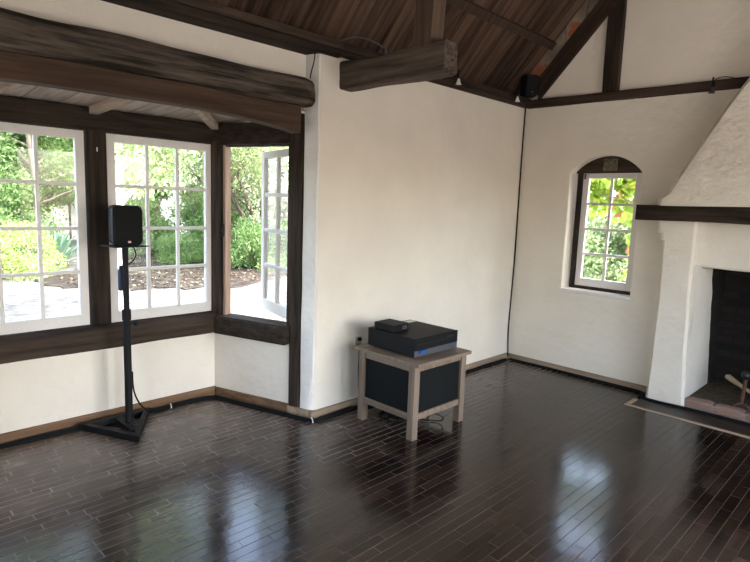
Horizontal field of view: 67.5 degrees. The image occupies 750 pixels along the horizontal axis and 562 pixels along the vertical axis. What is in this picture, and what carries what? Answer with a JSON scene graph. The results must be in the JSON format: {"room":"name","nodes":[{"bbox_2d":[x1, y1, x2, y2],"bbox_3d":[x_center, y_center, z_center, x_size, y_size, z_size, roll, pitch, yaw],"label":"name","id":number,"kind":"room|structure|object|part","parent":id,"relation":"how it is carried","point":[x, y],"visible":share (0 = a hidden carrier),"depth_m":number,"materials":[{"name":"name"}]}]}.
{"room":"living room","nodes":[
{"label":"living room","id":0,"kind":"room"},
{"bbox_2d":[0,333,214,433],"bbox_3d":[-1.988,0.797,3.994,0.140,0.820,1.870,10,11,44],"label":"wall","id":1,"kind":"structure","parent":0,"point":[33,392],"depth_m":3.92,"materials":[{"name":"white paint"}]},
{"bbox_2d":[0,386,215,443],"bbox_3d":[-1.936,0.958,3.961,0.018,0.075,1.795,10,11,44],"label":"baseboard","id":2,"kind":"structure","parent":1,"relation":"attached to","point":[7,437],"depth_m":3.92,"materials":[{"name":"brown wood"}]},
{"bbox_2d":[0,133,217,363],"bbox_3d":[-1.901,-0.260,3.808,0.189,1.469,1.825,10,11,44],"label":"window","id":3,"kind":"structure","parent":1,"relation":"in","point":[178,308],"depth_m":4.03,"materials":[{"name":"white paint"}]},
{"bbox_2d":[0,122,89,334],"bbox_3d":[-2.219,-0.316,3.494,0.040,1.295,0.785,10,11,44],"label":"window","id":4,"kind":"structure","parent":3,"relation":"on","point":[83,318],"depth_m":3.63,"materials":[{"name":"white paint"}]},
{"bbox_2d":[82,130,110,325],"bbox_3d":[-1.907,-0.359,3.833,0.135,1.320,0.123,10,11,44],"label":"window post","id":5,"kind":"object","parent":3,"relation":"on","point":[95,162],"visible":0.73,"depth_m":3.78,"materials":[{"name":"brown wood"}]},
{"bbox_3d":[-1.925,0.382,3.898,0.189,0.173,1.825,10,11,44],"label":"sill rail","id":6,"kind":"part","parent":3,"relation":"part of","materials":[{"name":"brown wood"}]},
{"bbox_2d":[211,142,217,312],"bbox_3d":[-1.249,-0.414,4.451,0.192,1.335,0.124,10,11,44],"label":"post","id":7,"kind":"object","parent":3,"relation":"on","point":[214,239],"visible":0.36,"depth_m":4.38,"materials":[{"name":"brown wood"}]},
{"bbox_2d":[214,122,291,144],"bbox_3d":[-0.886,-1.093,4.178,0.735,0.160,0.125,6,9,26],"label":"beam","id":8,"kind":"structure","parent":7,"relation":"on","point":[244,133],"depth_m":4.13,"materials":[{"name":"brown wood"}]},
{"bbox_2d":[0,0,305,113],"bbox_3d":[-1.372,-1.322,3.123,0.185,0.460,2.360,10,11,44],"label":"wall","id":9,"kind":"structure","parent":0,"point":[95,14],"depth_m":3.15,"materials":[{"name":"white paint"}]},
{"bbox_2d":[0,7,314,106],"bbox_3d":[-1.245,-1.177,2.999,0.217,0.190,2.225,10,11,44],"label":"wooden beam","id":10,"kind":"structure","parent":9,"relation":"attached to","point":[20,33],"depth_m":2.91,"materials":[{"name":"brown wood"}]},
{"bbox_2d":[0,85,306,122],"bbox_3d":[-1.594,-1.137,3.458,0.950,0.086,2.572,10,11,44],"label":"ceiling","id":11,"kind":"structure","parent":0,"point":[32,92],"depth_m":3.61,"materials":[{"name":"grey wood"}]},
{"bbox_2d":[0,82,27,93],"bbox_3d":[-1.949,-1.053,2.997,0.794,0.105,0.056,7,9,33],"label":"rafter","id":12,"kind":"object","parent":11,"relation":"attached to","point":[5,87],"visible":0.12,"depth_m":2.98,"materials":[{"name":"beige wood"}]},
{"bbox_2d":[0,95,213,143],"bbox_3d":[-1.900,-1.070,3.734,0.170,0.145,1.915,10,11,44],"label":"beam","id":13,"kind":"structure","parent":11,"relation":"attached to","point":[17,110],"depth_m":3.70,"materials":[{"name":"brown wood"}]},
{"bbox_2d":[89,97,135,114],"bbox_3d":[-1.545,-1.095,3.401,0.781,0.105,0.056,9,10,41],"label":"rafter","id":14,"kind":"object","parent":11,"relation":"attached to","point":[111,103],"visible":0.51,"depth_m":3.48,"materials":[{"name":"beige wood"}]},
{"bbox_2d":[191,109,218,129],"bbox_3d":[-1.167,-1.133,3.771,0.056,0.104,0.998,1,8,-6],"label":"rafter","id":15,"kind":"object","parent":11,"relation":"attached to","point":[206,117],"visible":0.51,"depth_m":3.92,"materials":[{"name":"beige wood"}]},
{"bbox_2d":[214,333,288,402],"bbox_3d":[-0.950,0.770,4.461,0.746,0.820,0.120,6,9,26],"label":"wall","id":16,"kind":"structure","parent":0,"point":[253,367],"depth_m":4.39,"materials":[{"name":"white paint"}]},
{"bbox_2d":[216,387,287,412],"bbox_3d":[-0.975,0.931,4.416,0.716,0.072,0.018,6,9,26],"label":"baseboard","id":17,"kind":"structure","parent":16,"relation":"attached to","point":[231,394],"depth_m":4.40,"materials":[{"name":"brown wood"}]},
{"bbox_2d":[214,144,291,344],"bbox_3d":[-0.866,-0.292,4.294,0.701,1.465,0.485,10,11,44],"label":"window","id":18,"kind":"structure","parent":16,"relation":"in","point":[223,151],"depth_m":4.36,"materials":[{"name":"brown wood"}]},
{"bbox_3d":[-0.931,0.366,4.343,0.683,0.143,0.165,6,9,26],"label":"side sill rail","id":19,"kind":"part","parent":18,"relation":"part of","materials":[{"name":"brown wood"}]},
{"bbox_3d":[-0.763,-0.371,4.411,0.040,1.285,0.600,-3,9,-33],"label":"sash","id":20,"kind":"part","parent":18,"relation":"part of","materials":[{"name":"white paint"}]},
{"bbox_2d":[3,216,610,321],"bbox_3d":[-0.355,0.888,7.838,85.000,0.299,90.000,10,11,44],"label":"ground","id":21,"kind":"structure","parent":0,"point":[21,300],"depth_m":9.93,"materials":[{"name":"grey concrete"}]},
{"bbox_2d":[0,132,16,167],"bbox_3d":[-5.318,-1.585,6.663,2.873,4.706,3.026,10,11,44],"label":"tree","id":22,"kind":"object","parent":21,"relation":"on","point":[7,133],"visible":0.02,"depth_m":6.89,"materials":[{"name":"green plant"}]},
{"bbox_2d":[0,156,68,253],"bbox_3d":[-10.250,-1.940,14.629,3.573,2.903,4.063,6,9,28],"label":"shrub","id":23,"kind":"object","parent":21,"relation":"on","point":[13,196],"visible":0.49,"depth_m":14.68,"materials":[{"name":"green plant"}]},
{"bbox_3d":[-10.342,-1.883,14.269,2.611,2.770,3.049,10,11,44],"label":"stem","id":24,"kind":"part","parent":23,"relation":"part of","materials":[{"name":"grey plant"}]},
{"bbox_2d":[0,219,68,282],"bbox_3d":[-8.042,-0.735,12.277,3.599,1.250,2.302,10,11,44],"label":"shrub","id":25,"kind":"object","parent":21,"relation":"on","point":[22,257],"visible":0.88,"depth_m":11.92,"materials":[{"name":"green plant"}]},
{"bbox_2d":[0,132,69,216],"bbox_3d":[-13.232,-5.138,16.900,7.297,8.419,11.304,-4,10,-39],"label":"tree","id":26,"kind":"object","parent":21,"relation":"on","point":[18,134],"visible":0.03,"depth_m":16.88,"materials":[{"name":"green plant"}]},
{"bbox_2d":[7,184,76,239],"bbox_3d":[-11.942,-2.813,21.197,0.300,2.520,3.400,10,11,44],"label":"wall","id":27,"kind":"structure","parent":21,"relation":"on","point":[73,211],"depth_m":21.27,"materials":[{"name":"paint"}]},
{"bbox_2d":[44,230,76,264],"bbox_3d":[-7.832,-0.857,13.857,1.574,0.938,1.640,10,11,44],"label":"agave","id":28,"kind":"object","parent":21,"relation":"on","point":[63,245],"visible":0.34,"depth_m":13.80,"materials":[{"name":"green plant"}]},
{"bbox_2d":[67,185,71,249],"bbox_3d":[-9.233,-2.077,16.969,0.067,2.420,0.070,10,11,44],"label":"pole","id":29,"kind":"object","parent":21,"relation":"on","point":[69,202],"visible":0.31,"depth_m":16.98,"materials":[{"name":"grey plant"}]},
{"bbox_2d":[0,132,152,222],"bbox_3d":[-9.581,-3.848,15.606,6.593,6.464,5.764,9,11,41],"label":"tree","id":30,"kind":"object","parent":21,"relation":"on","point":[58,152],"visible":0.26,"depth_m":15.79,"materials":[{"name":"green plant"}]},
{"bbox_2d":[69,143,201,309],"bbox_3d":[-3.463,-2.508,8.383,2.331,6.154,3.165,2,8,-3],"label":"tree","id":31,"kind":"object","parent":21,"relation":"on","point":[132,157],"visible":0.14,"depth_m":8.28,"materials":[{"name":"green plant"}]},
{"bbox_2d":[52,149,237,227],"bbox_3d":[-8.387,-5.902,21.895,9.164,8.930,8.041,5,9,22],"label":"tree","id":32,"kind":"object","parent":21,"relation":"on","point":[168,184],"visible":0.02,"depth_m":19.93,"materials":[{"name":"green plant"}]},
{"bbox_2d":[35,253,286,290],"bbox_3d":[-3.890,-0.647,16.792,6.248,0.020,13.033,5,9,22],"label":"mulch bed","id":33,"kind":"object","parent":21,"relation":"on","point":[52,281],"visible":0.2,"depth_m":12.36,"materials":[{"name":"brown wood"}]},
{"bbox_2d":[124,193,174,258],"bbox_3d":[-7.029,-1.667,16.650,2.663,2.005,2.914,6,9,26],"label":"shrub","id":34,"kind":"object","parent":33,"relation":"on","point":[156,220],"visible":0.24,"depth_m":16.38,"materials":[{"name":"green plant"}]},
{"bbox_3d":[-7.319,-1.627,16.480,2.004,1.872,2.096,-3,9,-31],"label":"stem","id":35,"kind":"part","parent":34,"relation":"part of","materials":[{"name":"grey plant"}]},
{"bbox_2d":[61,255,286,289],"bbox_3d":[-3.956,-0.620,16.364,6.014,0.035,11.905,4,8,15],"label":"fallen leaves","id":36,"kind":"object","parent":33,"relation":"on","point":[152,271],"visible":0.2,"depth_m":12.85,"materials":[{"name":"brown plant"}]},
{"bbox_2d":[151,231,203,264],"bbox_3d":[-5.432,-0.934,15.703,1.887,0.975,1.747,10,11,44],"label":"shrub","id":37,"kind":"object","parent":33,"relation":"on","point":[191,250],"visible":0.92,"depth_m":15.28,"materials":[{"name":"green plant"}]},
{"bbox_3d":[-5.370,-0.904,15.647,1.063,0.815,1.343,3,8,10],"label":"stem","id":38,"kind":"part","parent":37,"relation":"part of","materials":[{"name":"green plant"}]},
{"bbox_2d":[122,144,288,204],"bbox_3d":[-4.114,-3.544,14.216,6.224,6.642,7.486,1,8,-8],"label":"weeping tree","id":39,"kind":"object","parent":33,"relation":"on","point":[240,153],"visible":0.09,"depth_m":13.10,"materials":[{"name":"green plant"}]},
{"bbox_2d":[152,181,259,256],"bbox_3d":[-5.000,-1.877,17.249,3.286,2.393,3.004,3,8,4],"label":"shrub","id":40,"kind":"object","parent":33,"relation":"on","point":[193,215],"visible":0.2,"depth_m":16.85,"materials":[{"name":"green plant"}]},
{"bbox_3d":[-4.896,-1.883,17.228,1.937,2.343,2.306,-2,9,-28],"label":"stem","id":41,"kind":"part","parent":40,"relation":"part of","materials":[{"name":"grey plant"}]},
{"bbox_2d":[166,147,287,258],"bbox_3d":[-3.081,-3.582,16.022,8.295,6.279,8.032,6,9,26],"label":"leaning tree","id":42,"kind":"object","parent":33,"relation":"on","point":[247,203],"visible":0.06,"depth_m":15.53,"materials":[{"name":"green plant"}]},
{"bbox_2d":[180,148,288,231],"bbox_3d":[-3.293,-5.871,20.416,10.269,9.626,7.949,8,10,39],"label":"tree","id":43,"kind":"object","parent":33,"relation":"on","point":[285,209],"visible":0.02,"depth_m":20.65,"materials":[{"name":"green plant"}]},
{"bbox_2d":[231,213,287,272],"bbox_3d":[-2.951,-1.019,14.777,2.213,1.509,2.252,2,8,3],"label":"shrub","id":44,"kind":"object","parent":33,"relation":"on","point":[248,239],"visible":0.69,"depth_m":14.30,"materials":[{"name":"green plant"}]},
{"bbox_2d":[582,197,633,282],"bbox_3d":[5.517,-0.936,12.403,2.684,2.616,2.835,-2,9,-26],"label":"shrub","id":45,"kind":"object","parent":21,"relation":"on","point":[592,265],"visible":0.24,"depth_m":12.24,"materials":[{"name":"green plant"}]},
{"bbox_3d":[5.836,-0.952,12.467,1.996,2.580,2.295,1,8,-9],"label":"stem","id":46,"kind":"part","parent":45,"relation":"part of","materials":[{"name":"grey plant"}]},
{"bbox_2d":[588,178,635,281],"bbox_3d":[2.592,-0.139,6.284,1.862,2.412,0.432,10,11,44],"label":"vine","id":47,"kind":"object","parent":21,"relation":"on","point":[599,188],"visible":0.27,"depth_m":6.10,"materials":[{"name":"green plant"}]},
{"bbox_3d":[2.623,-0.085,6.262,0.145,2.313,1.778,-5,11,-42],"label":"stem","id":48,"kind":"part","parent":47,"relation":"part of","materials":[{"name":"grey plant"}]},
{"bbox_2d":[0,358,749,561],"bbox_3d":[-0.019,1.389,2.055,5.950,0.122,8.247,10,11,44],"label":"floor","id":49,"kind":"structure","parent":0,"point":[540,464],"depth_m":3.21,"materials":[{"name":"brown wood"}]},
{"bbox_2d":[79,244,149,441],"bbox_3d":[-1.653,0.399,3.730,0.453,1.265,0.488,10,11,44],"label":"speaker stand","id":50,"kind":"object","parent":49,"relation":"on","point":[126,420],"visible":0.96,"depth_m":3.76,"materials":[{"name":"black metal"}]},
{"bbox_3d":[-1.675,0.997,3.813,0.453,0.044,0.488,10,11,44],"label":"frame","id":51,"kind":"part","parent":50,"relation":"part of","materials":[{"name":"black metal"}]},
{"bbox_3d":[-1.648,-0.232,3.696,0.200,0.007,0.230,7,9,33],"label":"plate","id":52,"kind":"part","parent":50,"relation":"part of","materials":[{"name":"black metal"}]},
{"bbox_2d":[108,205,142,245],"bbox_3d":[-1.635,-0.366,3.680,0.186,0.259,0.157,-4,10,-36],"label":"speaker","id":53,"kind":"object","parent":50,"relation":"on","point":[125,222],"visible":1,"depth_m":3.62},
{"bbox_3d":[-1.617,0.282,3.760,0.057,0.033,0.034,2,8,0],"label":"knob","id":54,"kind":"part","parent":50,"relation":"part of","materials":[{"name":"black plastic"}]},
{"bbox_2d":[132,371,190,412],"bbox_3d":[-1.576,0.785,4.121,0.071,0.402,0.562,6,9,24],"label":"cable","id":55,"kind":"object","parent":50,"relation":"hanging from","point":[140,404],"visible":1,"depth_m":3.98,"materials":[{"name":"black rubber"}]},
{"bbox_2d":[0,358,506,448],"bbox_3d":[-0.573,0.960,4.446,4.850,0.034,0.803,-2,9,-28],"label":"cable bundle","id":56,"kind":"object","parent":49,"relation":"on","point":[219,398],"visible":0.68,"depth_m":4.22,"materials":[{"name":"black rubber"}]},
{"bbox_2d":[288,113,304,406],"bbox_3d":[-0.555,-0.095,4.132,0.092,2.210,0.118,6,9,26],"label":"post","id":57,"kind":"object","parent":49,"relation":"on","point":[298,139],"visible":0.46,"depth_m":4.07,"materials":[{"name":"brown wood"}]},
{"bbox_2d":[300,54,320,409],"bbox_3d":[-0.463,-0.300,4.017,0.129,2.545,0.041,6,9,25],"label":"wall pier","id":58,"kind":"object","parent":49,"relation":"on","point":[312,115],"visible":0.94,"depth_m":4.00,"materials":[{"name":"white paint"}]},
{"bbox_2d":[287,405,308,417],"bbox_3d":[-0.560,0.981,4.199,0.222,0.062,0.034,6,9,26],"label":"baseboard","id":59,"kind":"object","parent":58,"relation":"attached to","point":[298,411],"visible":0.71,"depth_m":4.19,"materials":[{"name":"beige wood"}]},
{"bbox_2d":[379,410,443,421],"bbox_3d":[0.252,0.991,4.188,0.491,0.106,0.256,8,10,36],"label":"cable coil","id":60,"kind":"object","parent":49,"relation":"on","point":[397,418],"visible":0.52,"depth_m":4.17,"materials":[{"name":"black rubber"}]},
{"bbox_2d":[353,343,471,441],"bbox_3d":[0.266,0.768,4.164,0.635,0.553,0.607,10,11,44],"label":"side table","id":61,"kind":"object","parent":49,"relation":"on","point":[412,389],"visible":0.89,"depth_m":3.98,"materials":[{"name":"beige wood"}]},
{"bbox_3d":[-0.086,0.767,4.160,0.055,0.529,0.055,10,11,44],"label":"leg","id":62,"kind":"part","parent":61,"relation":"part of","materials":[{"name":"beige wood"}]},
{"bbox_3d":[0.079,0.904,4.000,0.434,0.045,0.022,10,11,44],"label":"rail","id":63,"kind":"part","parent":61,"relation":"part of","materials":[{"name":"beige wood"}]},
{"bbox_3d":[0.088,0.734,3.980,0.434,0.298,0.012,10,11,44],"label":"panel","id":64,"kind":"part","parent":61,"relation":"part of","materials":[{"name":"black"}]},
{"bbox_2d":[368,320,457,357],"bbox_3d":[0.282,0.421,4.130,0.479,0.144,0.473,10,11,44],"label":"recorder","id":65,"kind":"object","parent":61,"relation":"on","point":[420,339],"visible":0.99,"depth_m":3.99,"materials":[{"name":"black plastic"}]},
{"bbox_2d":[374,319,408,331],"bbox_3d":[0.122,0.324,4.087,0.188,0.052,0.170,9,11,41],"label":"signal box","id":66,"kind":"object","parent":65,"relation":"on","point":[391,325],"visible":1,"depth_m":4.04,"materials":[{"name":"black plastic"}]},
{"bbox_3d":[0.438,0.420,3.974,0.014,0.086,0.473,10,11,44],"label":"panel","id":67,"kind":"part","parent":65,"relation":"part of","materials":[{"name":"black plastic"}]},
{"bbox_3d":[0.260,0.827,3.820,0.055,0.529,0.055,10,11,44],"label":"leg","id":68,"kind":"part","parent":61,"relation":"part of","materials":[{"name":"beige wood"}]},
{"bbox_3d":[0.447,0.915,4.016,0.022,0.045,0.472,10,11,44],"label":"rail","id":69,"kind":"part","parent":61,"relation":"part of","materials":[{"name":"beige wood"}]},
{"bbox_3d":[0.449,0.745,3.996,0.012,0.298,0.472,10,11,44],"label":"panel","id":70,"kind":"part","parent":61,"relation":"part of","materials":[{"name":"black"}]},
{"bbox_3d":[0.632,0.789,4.191,0.055,0.529,0.055,10,11,44],"label":"leg","id":71,"kind":"part","parent":61,"relation":"part of","materials":[{"name":"beige wood"}]},
{"bbox_2d":[509,358,749,425],"bbox_3d":[2.439,1.020,4.842,0.183,0.020,3.045,-5,10,-40],"label":"cable","id":72,"kind":"object","parent":49,"relation":"on","point":[641,395],"visible":1,"depth_m":4.96,"materials":[{"name":"black rubber"}]},
{"bbox_2d":[624,398,749,438],"bbox_3d":[2.794,1.136,4.168,1.775,0.007,0.222,10,11,44],"label":"trim","id":73,"kind":"structure","parent":49,"relation":"on","point":[630,402],"depth_m":4.40,"materials":[{"name":"brown wood"}]},
{"bbox_2d":[645,77,749,422],"bbox_3d":[3.320,-0.766,4.385,1.713,3.753,1.197,10,11,44],"label":"fireplace","id":74,"kind":"object","parent":49,"relation":"on","point":[701,336],"visible":0.91,"depth_m":4.64,"materials":[{"name":"paint"}]},
{"bbox_2d":[635,205,749,224],"bbox_3d":[2.993,-0.466,4.107,1.984,0.130,0.344,10,11,44],"label":"mantel beam","id":75,"kind":"structure","parent":74,"relation":"attached to","point":[731,215],"depth_m":4.37,"materials":[{"name":"brown wood"}]},
{"bbox_2d":[657,77,749,206],"bbox_3d":[3.046,-1.558,3.968,1.713,2.090,0.337,10,11,44],"label":"hood","id":76,"kind":"object","parent":74,"relation":"attached to","point":[717,174],"depth_m":4.27,"materials":[{"name":"paint"}]},
{"bbox_2d":[733,371,749,410],"bbox_3d":[3.099,0.860,4.634,0.126,0.319,0.474,10,11,44],"label":"andiron","id":77,"kind":"object","parent":74,"relation":"on","point":[745,375],"visible":1,"depth_m":4.49,"materials":[{"name":"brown metal"}]},
{"bbox_2d":[725,374,749,393],"bbox_3d":[3.027,0.865,4.650,0.054,0.086,0.341,2,8,-1],"label":"firewood","id":78,"kind":"object","parent":77,"relation":"on","point":[730,378],"visible":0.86,"depth_m":4.71,"materials":[{"name":"beige wood"}]},
{"bbox_2d":[208,0,585,93],"bbox_3d":[0.553,-2.443,1.280,5.700,3.174,8.320,10,11,44],"label":"ceiling","id":79,"kind":"structure","parent":0,"point":[488,54],"depth_m":4.57,"materials":[{"name":"brown wood"}]},
{"bbox_2d":[446,0,555,49],"bbox_3d":[-0.952,-1.982,2.726,0.070,0.080,7.570,10,11,44],"label":"batten","id":80,"kind":"object","parent":79,"relation":"attached to","point":[468,6],"visible":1,"depth_m":4.72,"materials":[{"name":"brown wood"}]},
{"bbox_2d":[313,54,523,409],"bbox_3d":[0.442,-0.380,4.992,0.220,2.710,2.701,10,11,44],"label":"wall","id":81,"kind":"structure","parent":0,"point":[418,192],"depth_m":4.64,"materials":[{"name":"white paint"}]},
{"bbox_2d":[310,52,315,78],"bbox_3d":[-0.420,-1.439,3.745,0.016,0.182,0.059,6,9,29],"label":"cable","id":82,"kind":"object","parent":81,"relation":"hanging from","point":[315,52],"visible":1,"depth_m":3.75,"materials":[{"name":"black rubber"}]},
{"bbox_2d":[101,0,530,107],"bbox_3d":[-1.176,-1.522,3.090,0.260,0.101,7.500,10,11,44],"label":"ceiling beam","id":83,"kind":"structure","parent":81,"relation":"attached to","point":[206,14],"depth_m":3.46,"materials":[{"name":"brown wood"}]},
{"bbox_2d":[340,36,382,48],"bbox_3d":[-0.086,-1.697,3.996,0.407,0.076,0.027,-5,11,-42],"label":"wire","id":84,"kind":"object","parent":83,"relation":"on","point":[352,36],"visible":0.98,"depth_m":3.98,"materials":[{"name":"black metal"}]},
{"bbox_2d":[355,336,361,344],"bbox_3d":[-0.122,0.479,4.390,0.030,0.085,0.060,10,11,44],"label":"wall socket","id":85,"kind":"object","parent":81,"relation":"attached to","point":[358,340],"visible":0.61,"depth_m":4.38,"materials":[{"name":"beige plastic"}]},
{"bbox_2d":[358,351,372,406],"bbox_3d":[-0.070,0.751,4.394,0.156,0.497,0.042,1,8,-7],"label":"power cord","id":86,"kind":"object","parent":81,"relation":"attached to","point":[358,351],"visible":0.16,"depth_m":4.37,"materials":[{"name":"black rubber"}]},
{"bbox_2d":[382,48,386,54],"bbox_3d":[0.070,-1.675,4.124,0.025,0.065,0.027,10,11,44],"label":"clip","id":87,"kind":"object","parent":81,"relation":"attached to","point":[384,50],"visible":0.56,"depth_m":4.11,"materials":[{"name":"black metal"}]},
{"bbox_2d":[339,39,457,91],"bbox_3d":[0.121,-1.390,3.666,0.944,0.201,0.134,10,11,44],"label":"tie beam","id":88,"kind":"structure","parent":81,"relation":"attached to","point":[435,60],"depth_m":3.54,"materials":[{"name":"brown wood"}]},
{"bbox_2d":[412,0,445,47],"bbox_3d":[0.364,-2.052,3.348,0.209,1.267,0.115,10,11,44],"label":"strut","id":89,"kind":"object","parent":88,"relation":"on","point":[429,14],"visible":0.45,"depth_m":3.38,"materials":[{"name":"brown wood"}]},
{"bbox_2d":[308,353,507,417],"bbox_3d":[0.463,0.894,5.088,0.046,0.062,2.689,10,11,44],"label":"baseboard","id":90,"kind":"structure","parent":81,"relation":"attached to","point":[333,408],"depth_m":4.38,"materials":[{"name":"beige wood"}]},
{"bbox_2d":[454,69,461,84],"bbox_3d":[0.693,-1.713,4.718,0.081,0.122,0.051,10,11,44],"label":"spotlight","id":91,"kind":"object","parent":81,"relation":"attached to","point":[458,82],"visible":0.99,"depth_m":4.70,"materials":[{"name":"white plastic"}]},
{"bbox_2d":[507,108,525,355],"bbox_3d":[1.466,-0.470,5.830,0.033,2.571,0.042,10,11,44],"label":"cable","id":92,"kind":"object","parent":81,"relation":"attached to","point":[525,108],"visible":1,"depth_m":5.83,"materials":[{"name":"black rubber"}]},
{"bbox_2d":[513,88,519,101],"bbox_3d":[1.357,-1.781,5.380,0.081,0.122,0.051,10,11,44],"label":"spotlight","id":93,"kind":"object","parent":81,"relation":"attached to","point":[517,98],"visible":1,"depth_m":5.37,"materials":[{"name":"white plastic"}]},
{"bbox_2d":[520,74,538,97],"bbox_3d":[1.512,-1.913,5.527,0.151,0.206,0.174,1,8,-11],"label":"speaker","id":94,"kind":"object","parent":81,"relation":"attached to","point":[529,88],"visible":0.98,"depth_m":5.46},
{"bbox_2d":[526,75,538,94],"bbox_3d":[1.532,-1.905,5.453,0.120,0.176,0.022,1,8,-11],"label":"grille","id":95,"kind":"object","parent":94,"relation":"attached to","point":[532,81],"depth_m":5.45,"materials":[{"name":"black metal"}]},
{"bbox_2d":[508,0,749,385],"bbox_3d":[3.255,-1.543,4.184,5.040,5.436,0.300,10,11,44],"label":"wall","id":96,"kind":"structure","parent":0,"point":[667,42],"depth_m":5.11,"materials":[{"name":"white paint"}]},
{"bbox_2d":[530,0,598,76],"bbox_3d":[2.380,-3.055,4.656,2.274,2.661,0.048,10,11,44],"label":"brick edging","id":97,"kind":"object","parent":96,"relation":"attached to","point":[588,5],"visible":0.8,"depth_m":5.29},
{"bbox_2d":[508,353,646,392],"bbox_3d":[1.949,0.890,5.518,1.490,0.058,0.016,10,11,44],"label":"baseboard","id":98,"kind":"structure","parent":96,"relation":"attached to","point":[642,388],"depth_m":5.45,"materials":[{"name":"brown wood"}]},
{"bbox_2d":[538,0,617,98],"bbox_3d":[2.419,-2.926,4.625,2.135,2.562,0.052,10,11,44],"label":"rafter","id":99,"kind":"object","parent":96,"relation":"attached to","point":[598,14],"visible":1,"depth_m":5.23,"materials":[{"name":"brown wood"}]},
{"bbox_2d":[558,287,632,300],"bbox_3d":[2.119,0.119,5.364,0.715,0.038,0.142,10,11,44],"label":"window sill","id":100,"kind":"structure","parent":96,"relation":"attached to","point":[617,296],"depth_m":5.31,"materials":[{"name":"white paint"}]},
{"bbox_2d":[569,156,641,294],"bbox_3d":[2.208,-0.536,5.325,0.665,1.297,0.156,10,11,44],"label":"window","id":101,"kind":"structure","parent":96,"relation":"in","point":[608,167],"depth_m":5.35,"materials":[{"name":"wood"}]},
{"bbox_2d":[602,0,626,91],"bbox_3d":[2.141,-2.260,4.980,0.157,1.145,0.050,10,11,44],"label":"post","id":102,"kind":"object","parent":96,"relation":"attached to","point":[616,21],"visible":1,"depth_m":4.98,"materials":[{"name":"brown wood"}]},
{"bbox_2d":[527,76,749,108],"bbox_3d":[3.111,-1.487,4.083,4.450,0.096,0.060,10,11,44],"label":"trim","id":103,"kind":"structure","parent":96,"relation":"attached to","point":[724,84],"depth_m":4.85,"materials":[{"name":"brown wood"}]},
{"bbox_2d":[708,77,714,93],"bbox_3d":[2.667,-1.544,4.431,0.052,0.122,0.081,10,11,44],"label":"spotlight","id":104,"kind":"object","parent":96,"relation":"attached to","point":[711,91],"visible":1,"depth_m":4.42,"materials":[{"name":"black plastic"}]},
{"bbox_3d":[-3.052,-0.021,1.505,0.220,2.710,2.600,10,11,44],"label":"wall","id":105,"kind":"structure","parent":0,"visible":0},
{"bbox_2d":[0,51,300,133],"bbox_3d":[-1.313,-1.010,3.003,0.116,0.190,2.210,10,11,44],"label":"lintel","id":106,"kind":"object","parent":105,"relation":"attached to","point":[17,68],"visible":0.9,"depth_m":3.00,"materials":[{"name":"brown wood"}]}
]}

